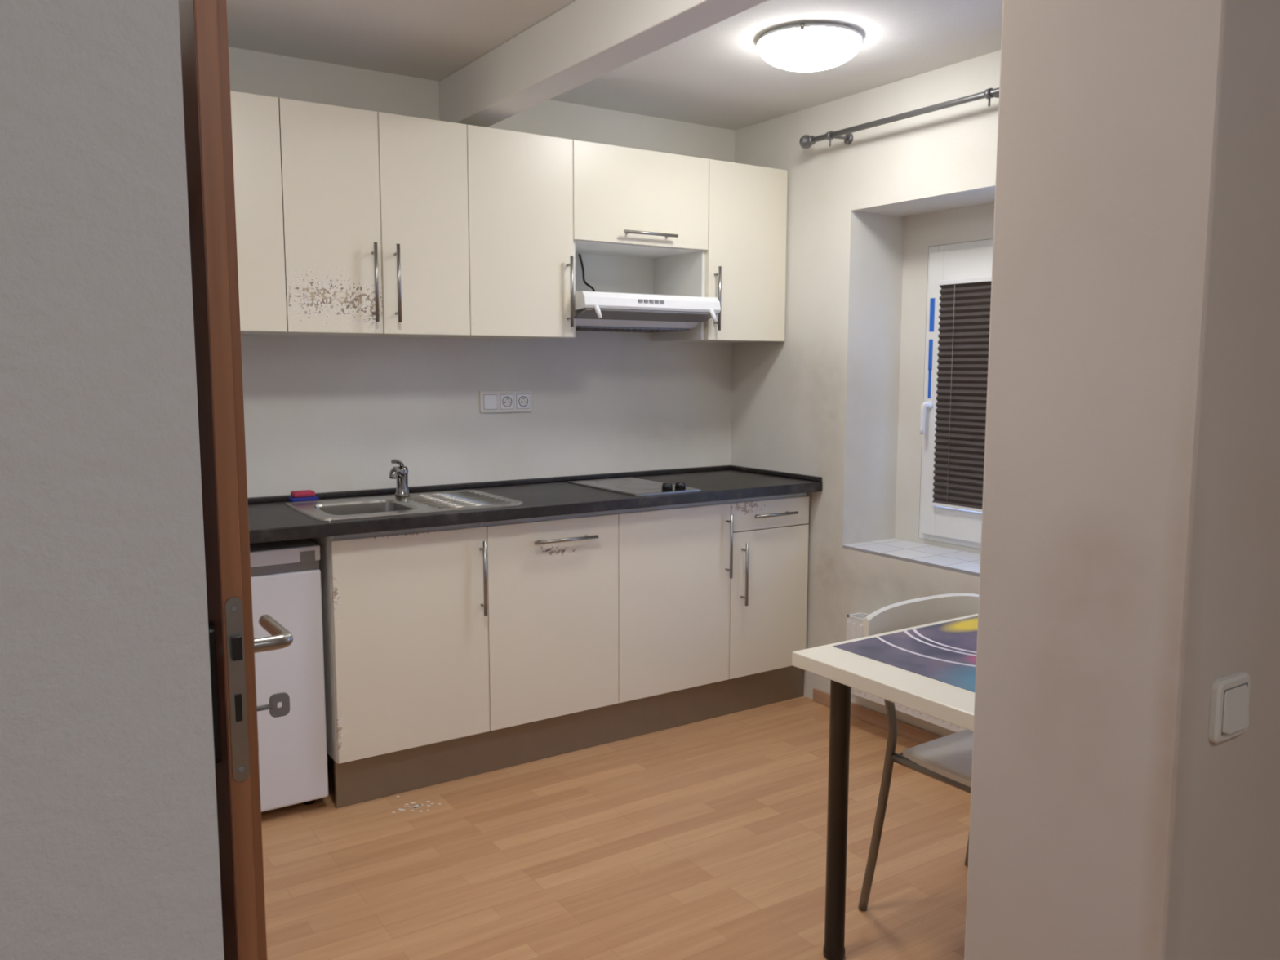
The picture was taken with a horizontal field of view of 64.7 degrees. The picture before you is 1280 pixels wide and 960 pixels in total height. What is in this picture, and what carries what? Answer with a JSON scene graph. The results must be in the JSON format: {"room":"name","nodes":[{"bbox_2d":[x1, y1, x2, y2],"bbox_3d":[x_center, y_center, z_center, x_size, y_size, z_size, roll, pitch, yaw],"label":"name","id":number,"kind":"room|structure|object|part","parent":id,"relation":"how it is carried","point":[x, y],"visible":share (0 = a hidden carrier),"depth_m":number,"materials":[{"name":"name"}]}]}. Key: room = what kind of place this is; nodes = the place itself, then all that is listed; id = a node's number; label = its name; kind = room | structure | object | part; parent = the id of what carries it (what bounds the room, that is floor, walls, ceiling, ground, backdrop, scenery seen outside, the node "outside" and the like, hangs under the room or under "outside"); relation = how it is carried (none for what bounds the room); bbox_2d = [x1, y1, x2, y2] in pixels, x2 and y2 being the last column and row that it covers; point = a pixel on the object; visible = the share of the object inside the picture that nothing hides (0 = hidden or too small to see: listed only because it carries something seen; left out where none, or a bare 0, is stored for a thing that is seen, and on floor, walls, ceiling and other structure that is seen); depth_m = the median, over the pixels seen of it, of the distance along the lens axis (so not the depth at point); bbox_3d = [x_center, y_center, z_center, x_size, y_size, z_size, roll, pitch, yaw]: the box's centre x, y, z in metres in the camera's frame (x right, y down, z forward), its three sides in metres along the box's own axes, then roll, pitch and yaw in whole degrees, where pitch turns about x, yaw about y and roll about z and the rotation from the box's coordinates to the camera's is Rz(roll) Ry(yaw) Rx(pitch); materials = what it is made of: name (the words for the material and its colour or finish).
{"room":"kitchen","nodes":[
{"label":"kitchen","id":0,"kind":"room"},
{"bbox_2d":[228,46,734,497],"bbox_3d":[-1.271,-0.221,3.563,4.850,2.426,0.150,-4,8,-33],"label":"wall","id":1,"kind":"structure","parent":0,"point":[322,413],"depth_m":3.87,"materials":[{"name":"paint"}]},
{"bbox_2d":[230,90,287,334],"bbox_3d":[-1.434,-0.802,3.053,0.610,0.699,0.402,-4,8,-33],"label":"upper cabinet","id":2,"kind":"object","parent":1,"relation":"attached to","point":[255,131],"visible":0.12,"depth_m":3.05,"materials":[{"name":"beige laminate"}]},
{"bbox_2d":[262,97,470,337],"bbox_3d":[-0.924,-0.840,3.390,0.610,0.699,0.402,-4,8,-33],"label":"upper cabinet","id":3,"kind":"object","parent":1,"relation":"attached to","point":[375,216],"visible":0.98,"depth_m":3.24,"materials":[{"name":"beige laminate"}]},
{"bbox_3d":[-0.967,-0.816,3.178,0.303,0.699,0.018,-4,8,-33],"label":"door","id":4,"kind":"part","parent":3,"relation":"part of","materials":[{"name":"beige laminate"}]},
{"bbox_3d":[-0.850,-0.634,3.243,0.012,0.250,0.038,-4,8,-33],"label":"handle","id":5,"kind":"part","parent":3,"relation":"part of","materials":[{"name":"metal"}]},
{"bbox_3d":[-0.787,-0.638,3.285,0.012,0.250,0.038,-4,8,-33],"label":"handle","id":6,"kind":"part","parent":3,"relation":"part of","materials":[{"name":"metal"}]},
{"bbox_3d":[-0.712,-0.835,3.346,0.303,0.699,0.018,-4,8,-33],"label":"door","id":7,"kind":"part","parent":3,"relation":"part of","materials":[{"name":"beige laminate"}]},
{"bbox_2d":[430,124,573,339],"bbox_3d":[-0.499,-0.871,3.670,0.406,0.699,0.402,-4,8,-33],"label":"upper cabinet","id":8,"kind":"object","parent":1,"relation":"attached to","point":[520,184],"visible":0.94,"depth_m":3.53,"materials":[{"name":"beige laminate"}]},
{"bbox_3d":[-0.252,-0.678,3.638,0.012,0.250,0.038,-4,8,-33],"label":"handle","id":9,"kind":"part","parent":8,"relation":"part of","materials":[{"name":"metal"}]},
{"bbox_2d":[479,390,532,413],"bbox_3d":[-0.527,-0.306,3.948,0.226,0.084,0.019,-4,8,-33],"label":"power outlet","id":10,"kind":"object","parent":1,"relation":"attached to","point":[490,402],"visible":1,"depth_m":3.94,"materials":[{"name":"plastic"}]},
{"bbox_2d":[502,396,511,407],"bbox_3d":[-0.519,-0.306,3.950,0.042,0.042,0.002,-4,8,-33],"label":"socket","id":11,"kind":"object","parent":10,"relation":"attached to","point":[506,401],"depth_m":3.95,"materials":[{"name":"grey plastic"}]},
{"bbox_2d":[518,395,528,406],"bbox_3d":[-0.460,-0.310,3.989,0.042,0.042,0.002,-4,8,-33],"label":"socket","id":12,"kind":"object","parent":10,"relation":"attached to","point":[522,400],"depth_m":3.99,"materials":[{"name":"grey plastic"}]},
{"bbox_2d":[529,139,708,341],"bbox_3d":[-0.075,-0.902,3.951,0.610,0.699,0.402,-4,8,-33],"label":"upper cabinet","id":13,"kind":"object","parent":1,"relation":"attached to","point":[641,216],"visible":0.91,"depth_m":3.86,"materials":[{"name":"beige laminate"}]},
{"bbox_3d":[0.011,-1.062,3.804,0.609,0.348,0.018,-4,8,-33],"label":"flap door","id":14,"kind":"part","parent":13,"relation":"part of","materials":[{"name":"beige laminate"}]},
{"bbox_2d":[573,253,720,332],"bbox_3d":[-0.056,-0.740,3.940,0.612,0.307,0.457,-4,8,-33],"label":"range hood","id":15,"kind":"object","parent":13,"relation":"attached to","point":[595,311],"visible":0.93,"depth_m":3.81,"materials":[{"name":"white metal"}]},
{"bbox_3d":[-0.153,-0.607,3.633,0.035,0.053,0.019,4,8,33],"label":"lever","id":16,"kind":"part","parent":15,"relation":"part of","materials":[{"name":"white plastic"}]},
{"bbox_2d":[575,325,688,332],"bbox_3d":[-0.098,-0.599,4.020,0.536,0.010,0.260,-4,8,-33],"label":"grille","id":17,"kind":"object","parent":15,"relation":"attached to","point":[588,328],"depth_m":3.97,"materials":[{"name":"grey metal"}]},
{"bbox_3d":[0.283,-0.638,3.921,0.035,0.053,0.019,4,8,33],"label":"lever","id":18,"kind":"part","parent":15,"relation":"part of","materials":[{"name":"white plastic"}]},
{"bbox_3d":[0.036,-0.925,3.802,0.240,0.012,0.038,-4,8,-33],"label":"handle","id":19,"kind":"part","parent":13,"relation":"part of","materials":[{"name":"metal"}]},
{"bbox_2d":[665,159,787,342],"bbox_3d":[0.350,-0.933,4.231,0.406,0.699,0.402,-4,8,-33],"label":"upper cabinet","id":20,"kind":"object","parent":1,"relation":"attached to","point":[745,255],"visible":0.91,"depth_m":4.09,"materials":[{"name":"beige laminate"}]},
{"bbox_3d":[0.308,-0.719,4.008,0.012,0.250,0.038,-4,8,-33],"label":"handle","id":21,"kind":"part","parent":20,"relation":"part of","materials":[{"name":"metal"}]},
{"bbox_3d":[0.435,-0.919,4.104,0.405,0.699,0.018,-4,8,-33],"label":"door","id":22,"kind":"part","parent":20,"relation":"part of","materials":[{"name":"beige laminate"}]},
{"bbox_2d":[226,0,1003,130],"bbox_3d":[0.281,-1.199,1.105,4.850,0.080,5.750,-4,8,-33],"label":"ceiling","id":23,"kind":"structure","parent":0,"point":[717,75],"depth_m":3.26,"materials":[{"name":"paint"}]},
{"bbox_2d":[439,0,767,127],"bbox_3d":[0.046,-1.246,2.640,0.123,0.175,2.640,-4,8,-33],"label":"ceiling beam","id":24,"kind":"structure","parent":23,"relation":"attached to","point":[584,41],"depth_m":2.94,"materials":[{"name":"white paint"}]},
{"bbox_2d":[756,22,862,71],"bbox_3d":[0.533,-1.352,3.202,0.330,0.090,0.337,-4,8,-33],"label":"ceiling lamp","id":25,"kind":"object","parent":23,"relation":"attached to","point":[806,46],"depth_m":3.10,"materials":[{"name":"white glass"}]},
{"bbox_2d":[261,696,970,959],"bbox_3d":[0.277,1.275,1.387,4.850,0.050,5.750,-4,8,-33],"label":"floor","id":26,"kind":"structure","parent":0,"point":[706,839],"depth_m":2.87,"materials":[{"name":"laminate"}]},
{"bbox_2d":[178,0,238,959],"bbox_3d":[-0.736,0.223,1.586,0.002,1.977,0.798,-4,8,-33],"label":"door frame","id":27,"kind":"structure","parent":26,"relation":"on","point":[186,7],"depth_m":1.25,"materials":[{"name":"brown wood"}]},
{"bbox_2d":[230,635,243,721],"bbox_3d":[-0.499,0.247,1.254,0.012,0.110,0.010,-4,8,-33],"label":"latch bolt","id":28,"kind":"object","parent":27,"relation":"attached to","point":[236,642],"visible":1,"depth_m":1.25,"materials":[{"name":"black metal"}]},
{"bbox_2d":[194,0,257,959],"bbox_3d":[-0.725,0.222,1.592,0.024,1.977,0.800,-4,8,-33],"label":"leaf","id":29,"kind":"object","parent":26,"relation":"on","point":[206,15],"visible":0.15,"depth_m":1.22,"materials":[{"name":"brown wood"}]},
{"bbox_2d":[208,620,221,763],"bbox_3d":[-0.552,0.274,1.305,0.007,0.185,0.036,-4,8,-33],"label":"escutcheon","id":30,"kind":"object","parent":29,"relation":"attached to","point":[212,646],"visible":0.63,"depth_m":1.29,"materials":[{"name":"black metal"}]},
{"bbox_2d":[225,596,249,782],"bbox_3d":[-0.502,0.262,1.261,0.020,0.237,0.002,-4,8,-33],"label":"lock faceplate","id":31,"kind":"object","parent":29,"relation":"attached to","point":[234,620],"visible":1,"depth_m":1.26,"materials":[{"name":"metal"}]},
{"bbox_2d":[231,605,237,612],"bbox_3d":[-0.501,0.160,1.248,0.008,0.008,0.001,-4,8,-33],"label":"screw","id":32,"kind":"object","parent":31,"relation":"attached to","point":[233,609],"visible":1,"depth_m":1.25,"materials":[{"name":"grey metal"}]},
{"bbox_2d":[238,766,244,773],"bbox_3d":[-0.501,0.364,1.271,0.008,0.008,0.001,-4,8,-33],"label":"screw","id":33,"kind":"object","parent":31,"relation":"attached to","point":[241,769],"visible":1,"depth_m":1.27,"materials":[{"name":"grey metal"}]},
{"bbox_2d":[216,0,266,959],"bbox_3d":[-0.713,0.220,1.607,0.014,1.977,0.788,-4,8,-33],"label":"rebate lip","id":34,"kind":"object","parent":26,"relation":"on","point":[221,5],"visible":0.15,"depth_m":1.25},
{"bbox_2d":[253,628,258,750],"bbox_3d":[-0.513,0.271,1.331,0.007,0.185,0.036,-4,8,-33],"label":"escutcheon","id":35,"kind":"object","parent":34,"relation":"attached to","point":[253,628],"visible":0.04,"depth_m":1.32,"materials":[{"name":"metal"}]},
{"bbox_2d":[253,614,293,653],"bbox_3d":[-0.519,0.211,1.390,0.060,0.019,0.135,-4,8,-33],"label":"lever","id":36,"kind":"object","parent":35,"relation":"attached to","point":[281,637],"visible":0.93,"depth_m":1.35,"materials":[{"name":"metal"}]},
{"bbox_2d":[257,692,289,717],"bbox_3d":[-0.492,0.302,1.349,0.047,0.032,0.007,-4,8,-33],"label":"key","id":37,"kind":"object","parent":35,"relation":"in","point":[283,697],"visible":0.94,"depth_m":1.35,"materials":[{"name":"grey metal"}]},
{"bbox_2d":[249,538,328,812],"bbox_3d":[-1.322,0.614,3.209,0.502,0.846,0.478,-4,8,-33],"label":"mini fridge","id":38,"kind":"object","parent":26,"relation":"on","point":[286,575],"visible":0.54,"depth_m":3.09,"materials":[{"name":"grey plastic"}]},
{"bbox_3d":[-1.203,0.237,2.986,0.502,0.046,0.042,-4,8,-33],"label":"panel","id":39,"kind":"part","parent":38,"relation":"part of","materials":[{"name":"white plastic"}]},
{"bbox_3d":[-1.015,0.233,3.085,0.045,0.032,0.002,-4,8,-33],"label":"grip plate","id":40,"kind":"part","parent":38,"relation":"part of","materials":[{"name":"grey plastic"}]},
{"bbox_2d":[306,522,489,764],"bbox_3d":[-0.866,0.489,3.473,0.518,0.734,0.581,-4,8,-33],"label":"base cabinet","id":41,"kind":"object","parent":26,"relation":"on","point":[405,612],"visible":0.9,"depth_m":3.24,"materials":[{"name":"laminate"}]},
{"bbox_3d":[-0.740,0.166,3.246,0.484,0.041,0.012,-4,8,-33],"label":"rail","id":42,"kind":"part","parent":41,"relation":"part of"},
{"bbox_3d":[-0.520,0.325,3.357,0.012,0.250,0.038,-4,8,-33],"label":"handle","id":43,"kind":"part","parent":41,"relation":"part of","materials":[{"name":"metal"}]},
{"bbox_2d":[247,465,822,543],"bbox_3d":[-0.559,0.072,3.619,2.737,0.059,0.599,-4,8,-33],"label":"countertop","id":44,"kind":"structure","parent":41,"relation":"on","point":[270,520],"depth_m":3.63,"materials":[{"name":"stone"}]},
{"bbox_2d":[288,489,319,502],"bbox_3d":[-1.162,0.056,3.494,0.090,0.038,0.058,-4,8,-33],"label":"sponge","id":45,"kind":"object","parent":44,"relation":"on","point":[305,495],"visible":0.98,"depth_m":3.47,"materials":[{"name":"red plastic"}]},
{"bbox_2d":[389,459,409,496],"bbox_3d":[-0.854,-0.005,3.542,0.054,0.137,0.188,1,7,4],"label":"kitchen faucet","id":46,"kind":"object","parent":44,"relation":"on","point":[400,473],"visible":1,"depth_m":3.59,"materials":[{"name":"silver metal"}]},
{"bbox_3d":[-0.848,-0.019,3.530,0.025,0.060,0.168,0,6,-2],"label":"spout","id":47,"kind":"part","parent":46,"relation":"part of","materials":[{"name":"silver metal"}]},
{"bbox_3d":[-0.853,-0.056,3.564,0.018,0.041,0.092,1,7,7],"label":"lever","id":48,"kind":"part","parent":46,"relation":"part of","materials":[{"name":"silver metal"}]},
{"bbox_2d":[284,489,523,520],"bbox_3d":[-0.798,0.152,3.439,0.695,0.152,0.440,-4,8,-33],"label":"sink","id":49,"kind":"object","parent":44,"relation":"in","point":[416,503],"visible":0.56,"depth_m":3.46,"materials":[{"name":"metal"}]},
{"bbox_2d":[568,476,701,496],"bbox_3d":[-0.030,0.010,3.937,0.300,0.033,0.500,-4,8,-33],"label":"cooktop","id":50,"kind":"object","parent":44,"relation":"in","point":[633,486],"visible":1,"depth_m":3.87,"materials":[{"name":"metal"}]},
{"bbox_3d":[0.102,0.024,3.785,0.042,0.026,0.042,-4,8,-33],"label":"knob","id":51,"kind":"part","parent":50,"relation":"part of","materials":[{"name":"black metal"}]},
{"bbox_3d":[0.152,0.021,3.818,0.042,0.026,0.042,-4,8,-33],"label":"knob","id":52,"kind":"part","parent":50,"relation":"part of","materials":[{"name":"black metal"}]},
{"bbox_2d":[391,795,440,813],"bbox_3d":[-0.731,1.036,3.239,0.155,0.001,0.163,-4,8,-33],"label":"flakes","id":53,"kind":"object","parent":26,"relation":"on","point":[415,806],"visible":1,"depth_m":3.22,"materials":[{"name":"white paint"}]},
{"bbox_2d":[484,510,618,730],"bbox_3d":[-0.434,0.457,3.758,0.518,0.734,0.581,-4,8,-33],"label":"base cabinet","id":54,"kind":"object","parent":26,"relation":"on","point":[553,580],"visible":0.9,"depth_m":3.54,"materials":[{"name":"laminate"}]},
{"bbox_3d":[-0.307,0.134,3.532,0.484,0.041,0.012,-4,8,-33],"label":"rail","id":55,"kind":"part","parent":54,"relation":"part of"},
{"bbox_3d":[-0.261,0.207,3.517,0.250,0.012,0.038,-4,8,-33],"label":"handle","id":56,"kind":"part","parent":54,"relation":"part of","materials":[{"name":"metal"}]},
{"bbox_2d":[333,666,804,808],"bbox_3d":[-0.137,0.904,3.748,1.988,0.150,0.017,-4,8,-33],"label":"plinth","id":57,"kind":"object","parent":26,"relation":"on","point":[371,778],"visible":0.79,"depth_m":3.62,"materials":[{"name":"brown wood"}]},
{"bbox_2d":[615,499,733,702],"bbox_3d":[-0.001,0.425,4.044,0.518,0.734,0.581,-4,8,-33],"label":"base cabinet","id":58,"kind":"object","parent":26,"relation":"on","point":[675,562],"visible":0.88,"depth_m":3.83,"materials":[{"name":"beige laminate"}]},
{"bbox_3d":[0.125,0.102,3.817,0.484,0.041,0.012,-4,8,-33],"label":"rail","id":59,"kind":"part","parent":58,"relation":"part of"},
{"bbox_3d":[0.347,0.256,3.930,0.012,0.250,0.038,-4,8,-33],"label":"handle","id":60,"kind":"part","parent":58,"relation":"part of","materials":[{"name":"metal"}]},
{"bbox_2d":[728,493,808,679],"bbox_3d":[0.387,0.397,4.301,0.411,0.734,0.581,-4,8,-33],"label":"base cabinet","id":61,"kind":"object","parent":26,"relation":"on","point":[768,584],"visible":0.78,"depth_m":4.08,"materials":[{"name":"beige laminate"}]},
{"bbox_3d":[0.414,0.371,3.987,0.012,0.250,0.038,-4,8,-33],"label":"handle","id":62,"kind":"part","parent":61,"relation":"part of","materials":[{"name":"metal"}]},
{"bbox_3d":[0.513,0.074,4.074,0.376,0.041,0.012,-4,8,-33],"label":"rail","id":63,"kind":"part","parent":61,"relation":"part of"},
{"bbox_3d":[0.522,0.135,4.067,0.409,0.114,0.018,-4,8,-33],"label":"drawer","id":64,"kind":"part","parent":61,"relation":"part of","materials":[{"name":"beige laminate"}]},
{"bbox_3d":[0.539,0.138,4.044,0.220,0.012,0.038,-4,8,-33],"label":"handle","id":65,"kind":"part","parent":61,"relation":"part of","materials":[{"name":"metal"}]},
{"bbox_2d":[791,613,977,959],"bbox_3d":[0.933,0.763,2.408,1.000,0.740,0.600,-4,8,-33],"label":"dining table","id":66,"kind":"object","parent":26,"relation":"on","point":[846,670],"visible":0.3,"depth_m":2.32,"materials":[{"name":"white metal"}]},
{"bbox_3d":[0.463,0.784,2.368,0.080,0.706,0.080,-4,8,-33],"label":"leg","id":67,"kind":"part","parent":66,"relation":"part of","materials":[{"name":"black metal"}]},
{"bbox_2d":[832,615,977,692],"bbox_3d":[0.886,0.397,2.343,0.675,0.001,0.545,-4,8,-33],"label":"placemat","id":68,"kind":"object","parent":66,"relation":"on","point":[945,652],"visible":0.29,"depth_m":2.35,"materials":[{"name":"multicoloured plastic"}]},
{"bbox_2d":[857,593,978,911],"bbox_3d":[0.874,0.727,2.503,0.453,0.789,0.524,-4,8,-33],"label":"dining chair","id":69,"kind":"object","parent":26,"relation":"on","point":[948,759],"visible":0.22,"depth_m":2.55,"materials":[{"name":"white plastic"}]},
{"bbox_3d":[0.607,0.766,2.562,0.089,0.697,0.037,5,8,36],"label":"leg","id":70,"kind":"part","parent":69,"relation":"part of","materials":[{"name":"grey metal"}]},
{"bbox_3d":[0.743,0.384,2.663,0.450,0.144,0.048,-4,8,-33],"label":"backrest","id":71,"kind":"part","parent":69,"relation":"part of","materials":[{"name":"white plastic"}]},
{"bbox_3d":[0.737,0.917,2.365,0.051,0.441,0.412,-4,8,-33],"label":"leg","id":72,"kind":"part","parent":69,"relation":"part of","materials":[{"name":"grey metal"}]},
{"bbox_3d":[0.903,0.690,2.454,0.396,0.030,0.375,-4,8,-33],"label":"seat","id":73,"kind":"part","parent":69,"relation":"part of","materials":[{"name":"white plastic"}]},
{"bbox_3d":[0.927,0.742,2.773,0.037,0.697,0.089,-1,7,-14],"label":"leg","id":74,"kind":"part","parent":69,"relation":"part of","materials":[{"name":"grey metal"}]},
{"bbox_2d":[0,0,1279,959],"bbox_3d":[0.305,0.053,1.180,4.820,2.426,0.310,-4,8,-33],"label":"wall","id":75,"kind":"structure","parent":0,"point":[1130,548],"depth_m":1.25,"materials":[{"name":"paint"}]},
{"bbox_2d":[1208,671,1250,743],"bbox_3d":[0.779,0.300,1.327,0.084,0.084,0.017,-4,8,-33],"label":"light switch","id":76,"kind":"object","parent":75,"relation":"attached to","point":[1228,718],"visible":1,"depth_m":1.31,"materials":[{"name":"plastic"}]},
{"bbox_2d":[730,49,1000,737],"bbox_3d":[1.321,-0.222,3.611,0.420,2.426,2.640,-4,8,-33],"label":"wall","id":77,"kind":"structure","parent":0,"point":[838,401],"depth_m":4.05,"materials":[{"name":"paint"}]},
{"bbox_2d":[813,688,942,743],"bbox_3d":[1.298,0.997,3.386,0.014,0.055,2.059,-4,8,-33],"label":"baseboard","id":78,"kind":"structure","parent":77,"relation":"attached to","point":[905,730],"depth_m":3.92,"materials":[{"name":"brown wood"}]},
{"bbox_2d":[799,87,999,149],"bbox_3d":[1.149,-1.235,3.261,0.126,0.067,1.732,-4,8,-33],"label":"curtain rod","id":79,"kind":"object","parent":77,"relation":"attached to","point":[806,141],"visible":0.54,"depth_m":3.57,"materials":[{"name":"silver metal"}]},
{"bbox_3d":[0.800,-1.313,3.886,0.010,0.044,0.044,-4,8,-33],"label":"wall plate","id":80,"kind":"part","parent":79,"relation":"part of","materials":[{"name":"silver metal"}]},
{"bbox_2d":[846,612,967,732],"bbox_3d":[1.102,0.780,3.561,0.121,0.443,1.049,-4,8,-33],"label":"radiator","id":81,"kind":"object","parent":77,"relation":"attached to","point":[855,623],"visible":0.19,"depth_m":3.82,"materials":[{"name":"white metal"}]},
{"bbox_2d":[847,612,869,621],"bbox_3d":[1.103,0.715,3.519,0.079,0.304,0.990,-4,8,-33],"label":"grille","id":82,"kind":"object","parent":81,"relation":"attached to","point":[856,616],"depth_m":3.88,"materials":[{"name":"white metal"}]},
{"bbox_2d":[842,537,980,577],"bbox_3d":[1.320,0.324,3.565,0.300,0.012,1.381,-4,8,-33],"label":"window sill","id":83,"kind":"structure","parent":77,"relation":"attached to","point":[945,558],"depth_m":3.87,"materials":[{"name":"tile"}]},
{"bbox_2d":[919,239,993,549],"bbox_3d":[1.464,-0.287,3.574,0.075,1.163,1.153,-4,8,-33],"label":"window","id":84,"kind":"structure","parent":77,"relation":"in","point":[987,242],"depth_m":3.94,"materials":[{"name":"plastic"}]},
{"bbox_2d":[925,400,933,408],"bbox_3d":[1.140,-0.297,3.986,0.012,0.032,0.032,-4,8,-33],"label":"rose","id":85,"kind":"object","parent":84,"relation":"attached to","point":[931,402],"visible":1,"depth_m":3.98,"materials":[{"name":"white plastic"}]},
{"bbox_2d":[920,401,929,434],"bbox_3d":[1.122,-0.244,3.980,0.045,0.126,0.019,-4,8,-33],"label":"lever","id":86,"kind":"object","parent":85,"relation":"attached to","point":[925,404],"visible":1,"depth_m":3.97,"materials":[{"name":"white plastic"}]},
{"bbox_3d":[1.142,-0.517,3.968,0.001,0.390,0.023,-4,8,-33],"label":"film strip","id":87,"kind":"part","parent":84,"relation":"part of","materials":[{"name":"blue plastic"}]},
{"bbox_3d":[1.302,-0.313,3.800,0.054,1.108,0.541,-4,8,-33],"label":"sash","id":88,"kind":"part","parent":84,"relation":"part of","materials":[{"name":"white plastic"}]},
{"bbox_2d":[931,276,991,512],"bbox_3d":[1.269,-0.315,3.778,0.024,0.872,0.405,-4,8,-33],"label":"blind","id":89,"kind":"object","parent":84,"relation":"attached to","point":[963,342],"visible":0.59,"depth_m":3.84,"materials":[{"name":"fabric"}]},
{"bbox_3d":[1.192,-0.325,3.876,0.002,0.850,0.002,-4,8,-33],"label":"cord","id":90,"kind":"part","parent":89,"relation":"part of","materials":[{"name":"fabric"}]},
{"bbox_3d":[1.269,0.113,3.827,0.020,0.012,0.405,-4,8,-33],"label":"rail","id":91,"kind":"part","parent":89,"relation":"part of","materials":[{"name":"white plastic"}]},
{"bbox_3d":[1.270,-0.739,3.729,0.024,0.017,0.405,-4,8,-33],"label":"head rail","id":92,"kind":"part","parent":89,"relation":"part of","materials":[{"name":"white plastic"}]}
]}

